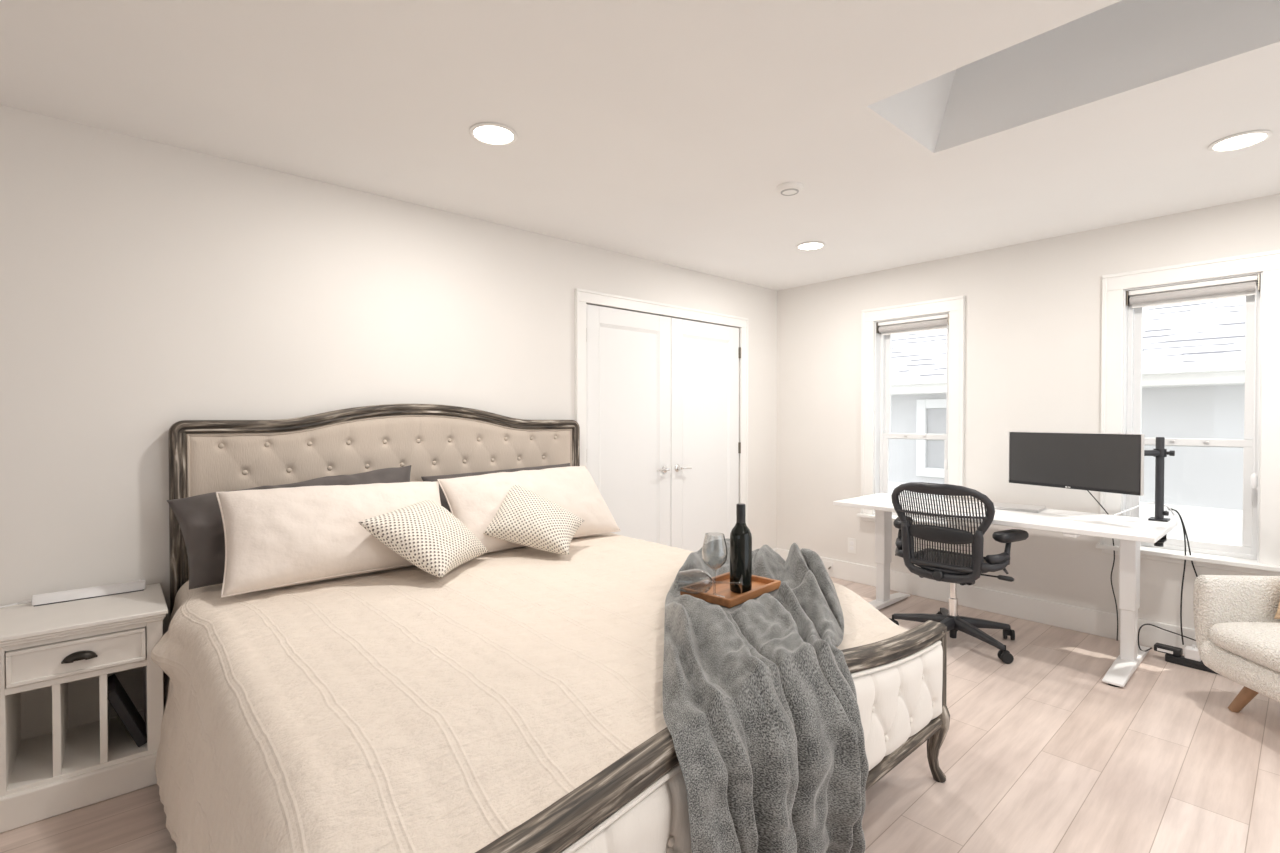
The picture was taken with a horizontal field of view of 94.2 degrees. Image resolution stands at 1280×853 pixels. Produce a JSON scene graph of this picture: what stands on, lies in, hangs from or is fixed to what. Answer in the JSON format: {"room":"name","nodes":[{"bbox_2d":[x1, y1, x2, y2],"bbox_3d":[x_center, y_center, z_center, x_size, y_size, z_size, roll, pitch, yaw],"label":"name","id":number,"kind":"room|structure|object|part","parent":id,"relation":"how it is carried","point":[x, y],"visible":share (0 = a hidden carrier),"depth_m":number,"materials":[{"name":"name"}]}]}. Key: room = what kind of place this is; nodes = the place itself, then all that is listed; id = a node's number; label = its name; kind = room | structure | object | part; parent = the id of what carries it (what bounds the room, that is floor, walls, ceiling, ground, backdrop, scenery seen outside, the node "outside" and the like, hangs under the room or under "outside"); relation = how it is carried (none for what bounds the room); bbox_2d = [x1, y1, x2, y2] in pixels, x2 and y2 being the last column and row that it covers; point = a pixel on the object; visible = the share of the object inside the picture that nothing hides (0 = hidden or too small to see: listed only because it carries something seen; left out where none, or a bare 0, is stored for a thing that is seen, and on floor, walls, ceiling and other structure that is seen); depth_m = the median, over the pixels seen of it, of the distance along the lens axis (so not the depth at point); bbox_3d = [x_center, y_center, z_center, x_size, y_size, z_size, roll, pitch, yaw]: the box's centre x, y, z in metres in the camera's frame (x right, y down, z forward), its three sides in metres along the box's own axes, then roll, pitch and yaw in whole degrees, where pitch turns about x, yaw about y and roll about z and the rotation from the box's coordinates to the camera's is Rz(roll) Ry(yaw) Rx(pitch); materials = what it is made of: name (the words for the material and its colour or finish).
{"room":"bedroom","nodes":[
{"label":"bedroom","id":0,"kind":"room"},
{"bbox_2d":[0,104,776,671],"bbox_3d":[-1.298,-0.010,3.167,6.880,2.540,0.140,-1,1,-41],"label":"wall","id":1,"kind":"structure","parent":0,"point":[147,287],"depth_m":2.57,"materials":[{"name":"paint"}]},
{"bbox_2d":[586,304,670,546],"bbox_3d":[-0.065,0.216,4.161,0.804,2.048,0.089,-1,1,-41],"label":"door","id":2,"kind":"structure","parent":1,"relation":"in","point":[628,353],"depth_m":4.19,"materials":[{"name":"paint"}]},
{"bbox_3d":[-0.069,0.173,4.177,0.558,1.733,0.010,-1,1,-41],"label":"panel","id":3,"kind":"part","parent":2,"relation":"part of","materials":[{"name":"paint"}]},
{"bbox_3d":[0.168,0.315,4.345,0.143,0.054,0.053,-1,1,-41],"label":"lever handle","id":4,"kind":"part","parent":2,"relation":"part of","materials":[{"name":"silver metal"}]},
{"bbox_2d":[575,288,747,526],"bbox_3d":[0.244,0.174,4.422,1.752,2.141,0.027,-1,1,-41],"label":"trim","id":5,"kind":"structure","parent":1,"relation":"attached to","point":[582,296],"depth_m":4.22,"materials":[{"name":"paint"}]},
{"bbox_2d":[671,317,740,551],"bbox_3d":[0.541,0.209,4.697,0.804,2.048,0.089,-1,1,-41],"label":"door","id":6,"kind":"structure","parent":1,"relation":"in","point":[705,444],"depth_m":4.68,"materials":[{"name":"paint"}]},
{"bbox_3d":[0.331,0.314,4.489,0.143,0.054,0.053,-1,1,-41],"label":"lever handle","id":7,"kind":"part","parent":6,"relation":"part of","materials":[{"name":"silver metal"}]},
{"bbox_3d":[0.525,0.166,4.702,0.558,1.733,0.010,-1,1,-41],"label":"panel","id":8,"kind":"part","parent":6,"relation":"part of","materials":[{"name":"paint"}]},
{"bbox_2d":[0,0,1279,290],"bbox_3d":[0.305,-1.837,1.331,6.880,1.360,4.980,-1,1,-41],"label":"ceiling","id":9,"kind":"structure","parent":0,"point":[912,132],"depth_m":2.19,"materials":[{"name":"paint"}]},
{"bbox_2d":[469,122,517,145],"bbox_3d":[-0.584,-1.165,2.375,0.188,0.009,0.188,-1,1,-41],"label":"recessed light","id":10,"kind":"object","parent":9,"relation":"in","point":[495,134],"visible":1,"depth_m":2.37,"materials":[{"name":"paint"}]},
{"bbox_2d":[776,182,802,195],"bbox_3d":[0.735,-1.162,2.922,0.128,0.030,0.128,-1,1,-41],"label":"smoke detector","id":11,"kind":"object","parent":9,"relation":"attached to","point":[787,188],"visible":1,"depth_m":2.89,"materials":[{"name":"paint"}]},
{"bbox_2d":[796,241,824,249],"bbox_3d":[1.120,-1.185,3.905,0.188,0.009,0.188,-1,1,-41],"label":"recessed light","id":12,"kind":"object","parent":9,"relation":"in","point":[813,245],"visible":1,"depth_m":3.89,"materials":[{"name":"paint"}]},
{"bbox_2d":[1208,130,1272,151],"bbox_3d":[2.453,-1.166,2.435,0.188,0.009,0.188,-1,1,-41],"label":"recessed light","id":13,"kind":"object","parent":9,"relation":"in","point":[1250,138],"visible":1,"depth_m":2.43,"materials":[{"name":"paint"}]},
{"bbox_2d":[0,577,1279,852],"bbox_3d":[0.305,1.343,1.371,6.600,0.120,4.700,-1,1,-41],"label":"floor","id":14,"kind":"structure","parent":0,"point":[1038,753],"depth_m":2.19,"materials":[{"name":"brown wood"}]},
{"bbox_2d":[0,583,167,832],"bbox_3d":[-2.009,0.962,2.140,0.469,0.622,0.459,-1,1,-41],"label":"nightstand","id":15,"kind":"object","parent":14,"relation":"on","point":[64,747],"visible":0.98,"depth_m":2.04,"materials":[{"name":"paint"}]},
{"bbox_2d":[0,579,145,607],"bbox_3d":[-2.162,0.938,2.229,0.483,0.648,0.086,-1,1,-37],"label":"book","id":16,"kind":"object","parent":15,"relation":"on","point":[139,585],"visible":1,"depth_m":2.25,"materials":[{"name":"paper"}]},
{"bbox_3d":[-2.310,0.950,2.128,0.140,0.627,0.022,0,1,-12],"label":"cord","id":17,"kind":"part","parent":16,"relation":"part of","materials":[{"name":"white plastic"}]},
{"bbox_3d":[-1.991,0.767,2.122,0.339,0.112,0.365,-1,1,-41],"label":"drawer","id":18,"kind":"part","parent":15,"relation":"part of","materials":[{"name":"paint"}]},
{"bbox_3d":[-1.867,0.766,1.982,0.088,0.030,0.026,-1,1,-41],"label":"cup handle","id":19,"kind":"part","parent":15,"relation":"part of","materials":[{"name":"brown metal"}]},
{"bbox_2d":[107,674,146,746],"bbox_3d":[-1.877,1.035,2.174,0.111,0.225,0.180,-1,1,-41],"label":"notebook","id":20,"kind":"object","parent":15,"relation":"on","point":[117,696],"visible":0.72,"depth_m":2.12,"materials":[{"name":"black paper"}]},
{"bbox_2d":[168,404,949,852],"bbox_3d":[-0.426,0.585,2.286,2.127,1.386,2.287,-1,1,-41],"label":"bed","id":21,"kind":"object","parent":14,"relation":"on","point":[638,803],"visible":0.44,"depth_m":2.42,"materials":[{"name":"beige fabric"}]},
{"bbox_3d":[-1.161,0.571,3.116,2.044,1.379,0.069,-1,1,-41],"label":"headboard","id":22,"kind":"part","parent":21,"relation":"part of","materials":[{"name":"beige fabric"}]},
{"bbox_3d":[-1.155,0.389,3.108,1.932,0.903,0.028,-1,1,-41],"label":"upholstered panel","id":23,"kind":"part","parent":21,"relation":"part of","materials":[{"name":"fabric"}]},
{"bbox_2d":[151,533,908,852],"bbox_3d":[-0.463,0.957,2.254,2.104,0.715,2.103,-1,1,-41],"label":"quilt","id":24,"kind":"object","parent":21,"relation":"on","point":[410,709],"visible":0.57,"depth_m":1.46,"materials":[{"name":"beige fabric"}]},
{"bbox_2d":[167,492,224,588],"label":"bed pillow","id":25,"kind":"object","parent":24,"relation":"on","point":[199,519],"depth_m":2.27,"materials":[{"name":"grey fabric"}]},
{"bbox_2d":[233,465,410,490],"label":"bed pillow","id":26,"kind":"object","parent":24,"relation":"on","point":[396,474],"depth_m":2.73,"materials":[{"name":"grey fabric"}]},
{"bbox_2d":[216,481,440,597],"bbox_3d":[-1.209,0.421,2.453,0.884,0.359,0.329,-1,1,-41],"label":"bed pillow","id":27,"kind":"object","parent":24,"relation":"on","point":[276,537],"visible":0.83,"depth_m":2.27,"materials":[{"name":"beige fabric"}]},
{"bbox_2d":[358,500,488,577],"bbox_3d":[-0.885,0.458,2.497,0.348,0.256,0.444,0,1,9],"label":"throw cushion","id":28,"kind":"object","parent":24,"relation":"on","point":[425,534],"visible":1,"depth_m":2.36,"materials":[{"name":"beige fabric"}]},
{"bbox_2d":[421,463,569,512],"bbox_3d":[-0.704,0.400,3.233,0.912,0.350,0.248,-1,1,-41],"label":"bed pillow","id":29,"kind":"object","parent":24,"relation":"on","point":[443,500],"visible":0.08,"depth_m":3.10,"materials":[{"name":"grey fabric"}]},
{"bbox_2d":[437,466,620,552],"bbox_3d":[-0.535,0.408,3.063,0.945,0.367,0.321,-1,1,-41],"label":"bed pillow","id":30,"kind":"object","parent":24,"relation":"on","point":[476,500],"visible":0.66,"depth_m":2.99,"materials":[{"name":"beige fabric"}]},
{"bbox_2d":[483,485,583,554],"bbox_3d":[-0.487,0.428,2.814,0.410,0.296,0.295,0,1,12],"label":"throw cushion","id":31,"kind":"object","parent":24,"relation":"on","point":[524,517],"visible":0.98,"depth_m":2.72,"materials":[{"name":"beige fabric"}]},
{"bbox_3d":[0.296,0.857,1.464,2.104,0.453,0.069,-1,1,-41],"label":"footboard","id":32,"kind":"part","parent":21,"relation":"part of","materials":[{"name":"white fabric"}]},
{"bbox_3d":[0.310,0.866,1.458,2.044,0.360,0.059,-1,1,-41],"label":"upholstered panel","id":33,"kind":"part","parent":21,"relation":"part of","materials":[{"name":"fabric"}]},
{"bbox_2d":[662,538,868,852],"bbox_3d":[0.375,0.826,1.970,0.600,0.724,1.687,0,1,13],"label":"throw blanket","id":34,"kind":"object","parent":21,"relation":"on","point":[761,712],"visible":0.88,"depth_m":1.42,"materials":[{"name":"grey fabric"}]},
{"bbox_2d":[680,572,780,607],"bbox_3d":[0.322,0.566,2.090,0.208,0.027,0.316,1,1,43],"label":"serving tray","id":35,"kind":"object","parent":34,"relation":"on","point":[760,585],"visible":0.75,"depth_m":2.06,"materials":[{"name":"brown wood"}]},
{"bbox_2d":[678,569,742,594],"bbox_3d":[0.236,0.526,2.011,0.214,0.085,0.085,0,1,4],"label":"wine glass","id":36,"kind":"object","parent":35,"relation":"on","point":[740,581],"visible":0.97,"depth_m":2.00,"materials":[{"name":"clear glass"}]},
{"bbox_2d":[702,532,726,596],"bbox_3d":[0.249,0.466,1.989,0.085,0.213,0.085,-1,1,-41],"label":"wine glass","id":37,"kind":"object","parent":35,"relation":"on","point":[717,532],"visible":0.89,"depth_m":1.98,"materials":[{"name":"clear glass"}]},
{"bbox_2d":[730,503,751,593],"bbox_3d":[0.350,0.420,2.064,0.076,0.304,0.076,-1,1,-41],"label":"wine bottle","id":38,"kind":"object","parent":35,"relation":"on","point":[740,535],"visible":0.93,"depth_m":2.04,"materials":[{"name":"black glass"}]},
{"bbox_3d":[1.078,1.131,2.145,0.072,0.297,0.072,-1,1,-41],"label":"leg","id":39,"kind":"part","parent":21,"relation":"part of","materials":[{"name":"grey wood"}]},
{"bbox_2d":[889,482,1028,663],"bbox_3d":[1.818,0.781,3.470,0.689,0.943,0.721,-1,1,-43],"label":"office chair","id":40,"kind":"object","parent":14,"relation":"on","point":[955,568],"visible":0.95,"depth_m":3.32,"materials":[{"name":"plastic"}]},
{"bbox_3d":[1.702,1.152,3.591,0.335,0.078,0.059,1,1,36],"label":"arm","id":41,"kind":"part","parent":40,"relation":"part of","materials":[{"name":"plastic"}]},
{"bbox_3d":[1.665,0.573,3.322,0.116,0.466,0.505,-1,1,-43],"label":"panel","id":42,"kind":"part","parent":40,"relation":"part of","materials":[{"name":"black plastic"}]},
{"bbox_3d":[1.661,0.567,3.317,0.153,0.512,0.546,-1,1,-43],"label":"backrest frame","id":43,"kind":"part","parent":40,"relation":"part of","materials":[{"name":"plastic"}]},
{"bbox_3d":[1.890,1.151,3.652,0.059,0.078,0.335,0,1,18],"label":"arm","id":44,"kind":"part","parent":40,"relation":"part of","materials":[{"name":"plastic"}]},
{"bbox_3d":[1.702,1.155,3.394,0.335,0.078,0.059,-1,1,-36],"label":"arm","id":45,"kind":"part","parent":40,"relation":"part of","materials":[{"name":"plastic"}]},
{"bbox_3d":[1.853,0.792,3.502,0.486,0.053,0.446,-1,1,-43],"label":"seat frame","id":46,"kind":"part","parent":40,"relation":"part of","materials":[{"name":"plastic"}]},
{"bbox_3d":[1.852,0.792,3.502,0.421,0.022,0.381,-1,1,-43],"label":"seat","id":47,"kind":"part","parent":40,"relation":"part of","materials":[{"name":"black fabric"}]},
{"bbox_3d":[1.890,1.155,3.333,0.059,0.078,0.335,0,1,-18],"label":"arm","id":48,"kind":"part","parent":40,"relation":"part of","materials":[{"name":"plastic"}]},
{"bbox_3d":[2.005,1.153,3.493,0.335,0.078,0.059,0,1,0],"label":"arm","id":49,"kind":"part","parent":40,"relation":"part of","materials":[{"name":"plastic"}]},
{"bbox_2d":[833,493,1176,686],"bbox_3d":[2.114,0.882,3.633,0.714,0.745,1.660,-1,1,-41],"label":"desk","id":50,"kind":"object","parent":14,"relation":"on","point":[1130,531],"visible":0.89,"depth_m":3.16,"materials":[{"name":"white wood"}]},
{"bbox_3d":[1.694,0.874,4.143,0.110,0.689,0.072,-1,1,-41],"label":"leg","id":51,"kind":"part","parent":50,"relation":"part of","materials":[{"name":"white metal"}]},
{"bbox_2d":[980,502,1045,512],"bbox_3d":[2.322,0.500,3.706,0.310,0.014,0.220,1,1,44],"label":"keyboard","id":52,"kind":"object","parent":50,"relation":"on","point":[997,505],"visible":0.77,"depth_m":3.66,"materials":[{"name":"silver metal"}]},
{"bbox_2d":[1087,490,1117,640],"bbox_3d":[2.620,0.771,3.396,0.380,0.953,0.049,0,1,-29],"label":"cable","id":53,"kind":"object","parent":50,"relation":"hanging from","point":[1087,490],"visible":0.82,"depth_m":3.48,"materials":[{"name":"black rubber"}]},
{"bbox_3d":[2.582,0.886,3.139,0.110,0.689,0.072,-1,1,-41],"label":"leg","id":54,"kind":"part","parent":50,"relation":"part of","materials":[{"name":"white metal"}]},
{"bbox_2d":[1111,502,1174,516],"bbox_3d":[2.791,0.463,3.305,0.303,0.088,0.020,0,1,14],"label":"cable","id":55,"kind":"object","parent":50,"relation":"on","point":[1169,508],"visible":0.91,"depth_m":3.31,"materials":[{"name":"white plastic"}]},
{"bbox_2d":[1144,437,1174,546],"bbox_3d":[2.639,0.356,3.269,0.546,0.596,0.127,0,1,2],"label":"monitor stand","id":56,"kind":"object","parent":50,"relation":"attached to","point":[1159,452],"visible":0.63,"depth_m":3.25,"materials":[{"name":"metal"}]},
{"bbox_2d":[1009,432,1144,495],"bbox_3d":[2.364,0.187,3.260,0.052,0.305,0.669,0,1,-25],"label":"monitor","id":57,"kind":"object","parent":56,"relation":"attached to","point":[1100,462],"visible":1,"depth_m":3.20,"materials":[{"name":"plastic"}]},
{"bbox_3d":[2.607,0.154,3.265,0.448,0.070,0.040,0,1,6],"label":"arm","id":58,"kind":"part","parent":56,"relation":"part of","materials":[{"name":"plastic"}]},
{"bbox_2d":[1168,509,1185,644],"bbox_3d":[2.937,0.817,3.258,0.067,0.724,0.075,-1,1,-41],"label":"power cable","id":59,"kind":"object","parent":56,"relation":"hanging from","point":[1168,509],"visible":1,"depth_m":3.23,"materials":[{"name":"black rubber"}]},
{"bbox_2d":[1171,508,1197,576],"bbox_3d":[2.985,0.728,3.244,0.171,0.564,0.033,1,1,42],"label":"cable","id":60,"kind":"object","parent":56,"relation":"hanging from","point":[1171,508],"visible":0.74,"depth_m":3.25,"materials":[{"name":"black rubber"}]},
{"bbox_2d":[1138,624,1195,651],"bbox_3d":[2.899,1.171,3.270,0.287,0.121,0.135,0,1,17],"label":"cord","id":61,"kind":"object","parent":14,"relation":"on","point":[1143,624],"visible":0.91,"depth_m":3.29,"materials":[{"name":"black rubber"}]},
{"bbox_2d":[1165,654,1219,674],"bbox_3d":[2.945,1.241,3.065,0.056,0.041,0.360,-1,1,-38],"label":"power strip","id":62,"kind":"object","parent":14,"relation":"on","point":[1181,660],"visible":0.34,"depth_m":3.12,"materials":[{"name":"black plastic"}]},
{"bbox_2d":[1154,643,1182,656],"bbox_3d":[2.842,1.200,3.202,0.056,0.035,0.110,-1,1,-38],"label":"power adapter","id":63,"kind":"object","parent":62,"relation":"attached to","point":[1176,651],"visible":1,"depth_m":3.19,"materials":[{"name":"black plastic"}]},
{"bbox_2d":[1184,645,1200,661],"bbox_3d":[2.902,1.182,3.119,0.054,0.074,0.064,-1,1,-38],"label":"plug adapter","id":64,"kind":"object","parent":62,"relation":"on","point":[1190,652],"visible":0.87,"depth_m":3.11,"materials":[{"name":"white plastic"}]},
{"bbox_2d":[1193,575,1279,712],"bbox_3d":[2.901,0.930,2.355,0.841,0.698,0.773,0,1,3],"label":"armchair","id":65,"kind":"object","parent":14,"relation":"on","point":[1237,632],"visible":0.99,"depth_m":2.62,"materials":[{"name":"beige fabric"}]},
{"bbox_3d":[2.854,1.023,2.359,0.732,0.125,0.717,0,1,3],"label":"seat","id":66,"kind":"part","parent":65,"relation":"part of","materials":[{"name":"beige fabric"}]},
{"bbox_3d":[2.679,1.163,2.609,0.144,0.225,0.054,1,1,43],"label":"leg","id":67,"kind":"part","parent":65,"relation":"part of","materials":[{"name":"brown wood"}]},
{"bbox_2d":[1209,622,1279,672],"bbox_3d":[2.841,0.903,2.358,0.721,0.125,0.585,0,1,3],"label":"seat cushion","id":68,"kind":"object","parent":65,"relation":"on","point":[1256,645],"depth_m":2.47,"materials":[{"name":"beige fabric"}]},
{"bbox_2d":[1274,601,1279,618],"bbox_3d":[2.946,0.715,2.563,0.338,0.255,0.128,0,1,29],"label":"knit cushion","id":69,"kind":"object","parent":65,"relation":"on","point":[1277,616],"visible":1,"depth_m":2.60,"materials":[{"name":"beige fabric"}]},
{"bbox_2d":[777,194,1279,628],"bbox_3d":[2.879,-0.015,3.538,0.150,2.540,4.840,-1,1,-41],"label":"wall","id":70,"kind":"structure","parent":0,"point":[1033,343],"depth_m":3.93,"materials":[{"name":"paint"}]},
{"bbox_2d":[823,560,833,571],"bbox_3d":[1.541,1.151,4.899,0.039,0.075,0.100,-1,1,-41],"label":"cable plate","id":71,"kind":"object","parent":70,"relation":"attached to","point":[829,566],"visible":0.85,"depth_m":4.90,"materials":[{"name":"paint"}]},
{"bbox_2d":[848,538,855,553],"bbox_3d":[1.697,0.955,4.768,0.008,0.120,0.070,-1,1,-41],"label":"wall outlet","id":72,"kind":"object","parent":70,"relation":"attached to","point":[851,541],"visible":1,"depth_m":4.76,"materials":[{"name":"plastic"}]},
{"bbox_2d":[857,296,964,529],"bbox_3d":[2.035,-0.082,4.442,0.216,1.653,0.773,-1,1,-41],"label":"window","id":73,"kind":"structure","parent":70,"relation":"in","point":[876,433],"depth_m":4.61,"materials":[{"name":"paint"}]},
{"bbox_3d":[2.017,0.716,4.435,0.166,0.057,0.773,-1,1,-41],"label":"sill","id":74,"kind":"part","parent":73,"relation":"part of","materials":[{"name":"paint"}]},
{"bbox_3d":[2.060,-0.064,4.464,0.149,1.505,0.563,-1,1,-41],"label":"frame","id":75,"kind":"part","parent":73,"relation":"part of","materials":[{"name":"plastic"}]},
{"bbox_2d":[877,313,948,469],"bbox_3d":[2.029,-0.249,4.433,0.067,1.107,0.533,-1,1,-41],"label":"roller blind","id":76,"kind":"object","parent":73,"relation":"attached to","point":[935,322],"visible":0.85,"depth_m":4.38,"materials":[{"name":"fabric"}]},
{"bbox_3d":[2.184,-0.248,4.232,0.005,0.990,0.015,1,1,39],"label":"bead chain","id":77,"kind":"part","parent":76,"relation":"part of","materials":[{"name":"white plastic"}]},
{"bbox_3d":[2.077,0.361,4.484,0.025,0.615,0.497,-1,1,-41],"label":"sash","id":78,"kind":"part","parent":73,"relation":"part of","materials":[{"name":"plastic"}]},
{"bbox_3d":[2.099,-0.342,4.495,0.025,0.880,0.497,-1,1,-41],"label":"sash","id":79,"kind":"part","parent":73,"relation":"part of","materials":[{"name":"glass"}]},
{"bbox_2d":[777,548,1197,653],"bbox_3d":[2.771,1.181,3.551,0.016,0.150,4.700,-1,1,-41],"label":"baseboard","id":80,"kind":"structure","parent":70,"relation":"attached to","point":[1090,621],"depth_m":3.88,"materials":[{"name":"paint"}]},
{"bbox_2d":[1096,250,1279,575],"bbox_3d":[3.043,-0.068,3.302,0.216,1.653,0.780,-1,1,-41],"label":"window","id":81,"kind":"structure","parent":70,"relation":"in","point":[1122,325],"depth_m":3.18,"materials":[{"name":"paint"}]},
{"bbox_3d":[3.025,0.730,3.296,0.166,0.057,0.780,-1,1,-41],"label":"sill","id":82,"kind":"part","parent":81,"relation":"part of","materials":[{"name":"paint"}]},
{"bbox_3d":[3.069,-0.049,3.325,0.149,1.505,0.570,-1,1,-41],"label":"frame","id":83,"kind":"part","parent":81,"relation":"part of","materials":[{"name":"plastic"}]},
{"bbox_3d":[3.085,0.376,3.345,0.025,0.615,0.504,-1,1,-41],"label":"sash","id":84,"kind":"part","parent":81,"relation":"part of","materials":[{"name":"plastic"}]},
{"bbox_2d":[1126,274,1259,487],"bbox_3d":[3.037,-0.235,3.293,0.067,1.107,0.540,-1,1,-41],"label":"roller blind","id":85,"kind":"object","parent":81,"relation":"attached to","point":[1245,285],"visible":1,"depth_m":3.24,"materials":[{"name":"fabric"}]},
{"bbox_3d":[3.194,-0.234,3.090,0.005,0.990,0.015,1,1,39],"label":"bead chain","id":86,"kind":"part","parent":85,"relation":"part of","materials":[{"name":"white plastic"}]},
{"bbox_3d":[3.108,-0.327,3.356,0.025,0.880,0.504,-1,1,-41],"label":"sash","id":87,"kind":"part","parent":81,"relation":"part of","materials":[{"name":"plastic"}]},
{"label":"outside","id":88,"kind":"structure","parent":0,"visible":0},
{"bbox_3d":[2.631,4.484,5.271,30.000,0.100,30.000,-1,1,-41],"label":"ground","id":89,"kind":"structure","parent":88,"visible":0},
{"bbox_2d":[889,296,1245,545],"bbox_3d":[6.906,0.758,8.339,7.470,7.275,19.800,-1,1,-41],"label":"window panes","id":90,"kind":"structure","parent":89,"relation":"on","point":[1193,353],"depth_m":5.56,"materials":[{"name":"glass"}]},
{"bbox_3d":[3.706,0.142,7.009,0.008,0.720,0.640,-1,1,-41],"label":"pane","id":91,"kind":"part","parent":90,"relation":"part of","materials":[{"name":"glass"}]}
]}

